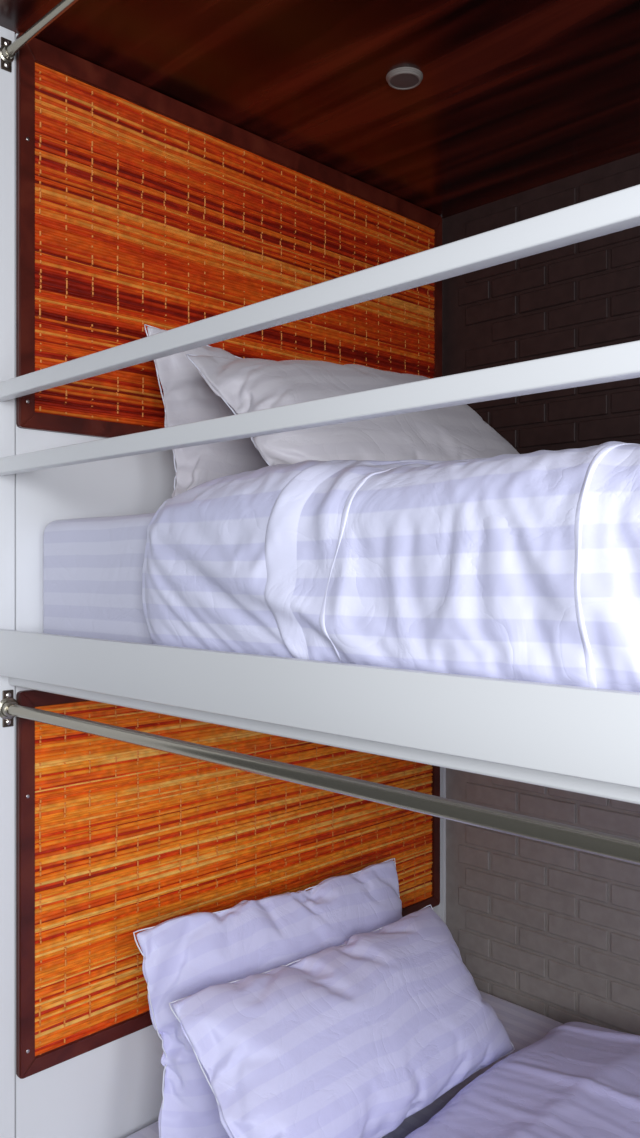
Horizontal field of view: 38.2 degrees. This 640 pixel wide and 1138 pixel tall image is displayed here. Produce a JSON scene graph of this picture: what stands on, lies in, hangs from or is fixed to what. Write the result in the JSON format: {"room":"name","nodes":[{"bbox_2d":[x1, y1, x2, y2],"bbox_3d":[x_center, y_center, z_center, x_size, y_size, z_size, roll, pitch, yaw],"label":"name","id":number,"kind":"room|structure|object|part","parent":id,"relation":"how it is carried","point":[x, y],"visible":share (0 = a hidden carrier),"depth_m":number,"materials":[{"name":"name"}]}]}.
{"room":"dormitory","nodes":[
{"label":"dormitory","id":0,"kind":"room"},
{"bbox_2d":[15,33,439,1137],"bbox_3d":[-0.074,0.277,1.864,0.100,2.186,1.198,0,0,45],"label":"wall","id":1,"kind":"structure","parent":0,"point":[113,1089],"depth_m":1.48,"materials":[{"name":"white paint"}]},
{"bbox_2d":[0,26,14,1137],"bbox_3d":[-0.619,0.277,1.318,0.101,2.186,0.339,0,0,45],"label":"trim","id":2,"kind":"structure","parent":1,"relation":"attached to","point":[7,79],"depth_m":1.39,"materials":[{"name":"white paint"}]},
{"bbox_2d":[0,0,78,71],"bbox_3d":[0.240,-0.775,0.678,2.018,0.048,0.024,0,0,45],"label":"curtain rod","id":3,"kind":"object","parent":1,"relation":"attached to","point":[8,49],"visible":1,"depth_m":1.34,"materials":[{"name":"silver metal"}]},
{"bbox_2d":[16,690,439,1078],"bbox_3d":[-0.092,0.480,1.765,0.013,0.588,1.035,0,0,45],"label":"headboard panel","id":4,"kind":"object","parent":1,"relation":"attached to","point":[115,839],"visible":0.5,"depth_m":1.55,"materials":[{"name":"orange wood"}]},
{"bbox_2d":[16,33,441,437],"bbox_3d":[-0.089,-0.515,1.768,0.013,0.600,1.043,0,0,45],"label":"headboard panel","id":5,"kind":"object","parent":1,"relation":"attached to","point":[137,205],"visible":0.63,"depth_m":1.58,"materials":[{"name":"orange wood"}]},
{"bbox_2d":[0,0,639,218],"bbox_3d":[0.544,-0.846,0.926,2.300,0.060,1.650,0,0,45],"label":"ceiling","id":6,"kind":"structure","parent":0,"point":[512,97],"depth_m":1.53,"materials":[{"name":"brown wood"}]},
{"bbox_2d":[386,67,422,89],"bbox_3d":[0.140,-0.812,1.530,0.061,0.008,0.061,0,0,45],"label":"recessed light","id":7,"kind":"object","parent":6,"relation":"in","point":[401,78],"visible":1,"depth_m":1.52,"materials":[{"name":"grey"}]},
{"bbox_2d":[390,74,418,87],"bbox_3d":[0.140,-0.810,1.530,0.048,0.003,0.048,0,0,45],"label":"diffuser","id":8,"kind":"object","parent":7,"relation":"attached to","point":[396,80],"depth_m":1.53,"materials":[{"name":"grey"}]},
{"bbox_2d":[442,153,639,1034],"bbox_3d":[1.032,0.277,1.470,2.020,2.186,0.106,0,0,45],"label":"wall","id":9,"kind":"structure","parent":0,"point":[552,931],"depth_m":1.95,"materials":[{"name":"grey brick"}]},
{"bbox_2d":[0,184,639,804],"bbox_3d":[0.670,-0.049,0.981,2.199,0.450,1.089,0,0,45],"label":"bunk bed","id":10,"kind":"object","parent":9,"relation":"attached to","point":[578,739],"visible":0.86,"depth_m":0.84,"materials":[{"name":"white"}]},
{"bbox_2d":[43,513,154,643],"bbox_3d":[0.619,0.023,1.076,1.987,0.203,1.002,0,0,45],"label":"mattress","id":11,"kind":"object","parent":10,"relation":"on","point":[92,566],"visible":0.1,"depth_m":1.31,"materials":[{"name":"fabric"}]},
{"bbox_2d":[144,324,268,497],"bbox_3d":[-0.032,-0.240,1.665,0.128,0.300,0.625,0,0,45],"label":"pillow","id":12,"kind":"object","parent":11,"relation":"on","point":[188,398],"visible":0.15,"depth_m":1.47,"materials":[{"name":"white fabric"}]},
{"bbox_2d":[186,354,518,465],"bbox_3d":[0.073,-0.227,1.499,0.612,0.285,0.355,0,0,-36],"label":"pillow","id":13,"kind":"object","parent":11,"relation":"on","point":[458,432],"visible":0.45,"depth_m":1.36,"materials":[{"name":"white fabric"}]},
{"bbox_2d":[142,441,639,691],"bbox_3d":[0.675,-0.005,0.938,1.624,0.239,0.985,0,0,45],"label":"duvet","id":14,"kind":"object","parent":11,"relation":"on","point":[522,567],"visible":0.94,"depth_m":0.86,"materials":[{"name":"fabric"}]},
{"bbox_2d":[0,690,639,864],"bbox_3d":[0.242,0.210,0.680,2.018,0.055,0.033,0,0,45],"label":"curtain rod","id":15,"kind":"object","parent":10,"relation":"attached to","point":[625,849],"visible":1,"depth_m":0.87,"materials":[{"name":"silver metal"}]},
{"bbox_3d":[0.293,-0.151,0.603,2.199,0.023,0.020,0,0,45],"label":"guard rail","id":16,"kind":"part","parent":10,"relation":"part of","materials":[{"name":"white"}]},
{"bbox_3d":[0.293,-0.263,0.603,2.199,0.023,0.020,0,0,45],"label":"guard rail","id":17,"kind":"part","parent":10,"relation":"part of","materials":[{"name":"white"}]},
{"bbox_2d":[440,767,445,923],"bbox_3d":[0.286,0.624,2.144,0.012,0.892,0.008,0,0,45],"label":"trim","id":18,"kind":"structure","parent":9,"relation":"attached to","point":[442,769],"depth_m":2.14,"materials":[{"name":"white paint"}]},
{"bbox_3d":[0.580,1.420,0.962,2.300,0.100,1.550,0,0,45],"label":"floor","id":19,"kind":"structure","parent":0,"visible":0},
{"bbox_3d":[0.624,1.245,1.064,2.013,0.250,1.033,0,0,45],"label":"trim","id":20,"kind":"structure","parent":19,"relation":"on","visible":0},
{"bbox_2d":[126,990,562,1137],"bbox_3d":[0.620,1.022,1.071,1.978,0.194,1.017,0,0,45],"label":"mattress","id":21,"kind":"object","parent":20,"relation":"on","point":[524,1027],"visible":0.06,"depth_m":1.82,"materials":[{"name":"fabric"}]},
{"bbox_2d":[133,858,401,1137],"bbox_3d":[-0.042,0.736,1.602,0.137,0.359,0.635,0,0,45],"label":"pillow","id":22,"kind":"object","parent":21,"relation":"on","point":[183,956],"visible":0.45,"depth_m":1.49,"materials":[{"name":"fabric"}]},
{"bbox_2d":[169,904,514,1137],"bbox_3d":[0.067,0.744,1.490,0.230,0.243,0.643,0,0,45],"label":"pillow","id":23,"kind":"object","parent":21,"relation":"on","point":[354,1038],"visible":1,"depth_m":1.40,"materials":[{"name":"fabric"}]},
{"bbox_2d":[405,1022,639,1137],"bbox_3d":[0.713,0.855,0.931,1.560,0.128,0.922,0,0,45],"label":"duvet","id":24,"kind":"object","parent":21,"relation":"on","point":[579,1080],"visible":1,"depth_m":1.42,"materials":[{"name":"fabric"}]}
]}

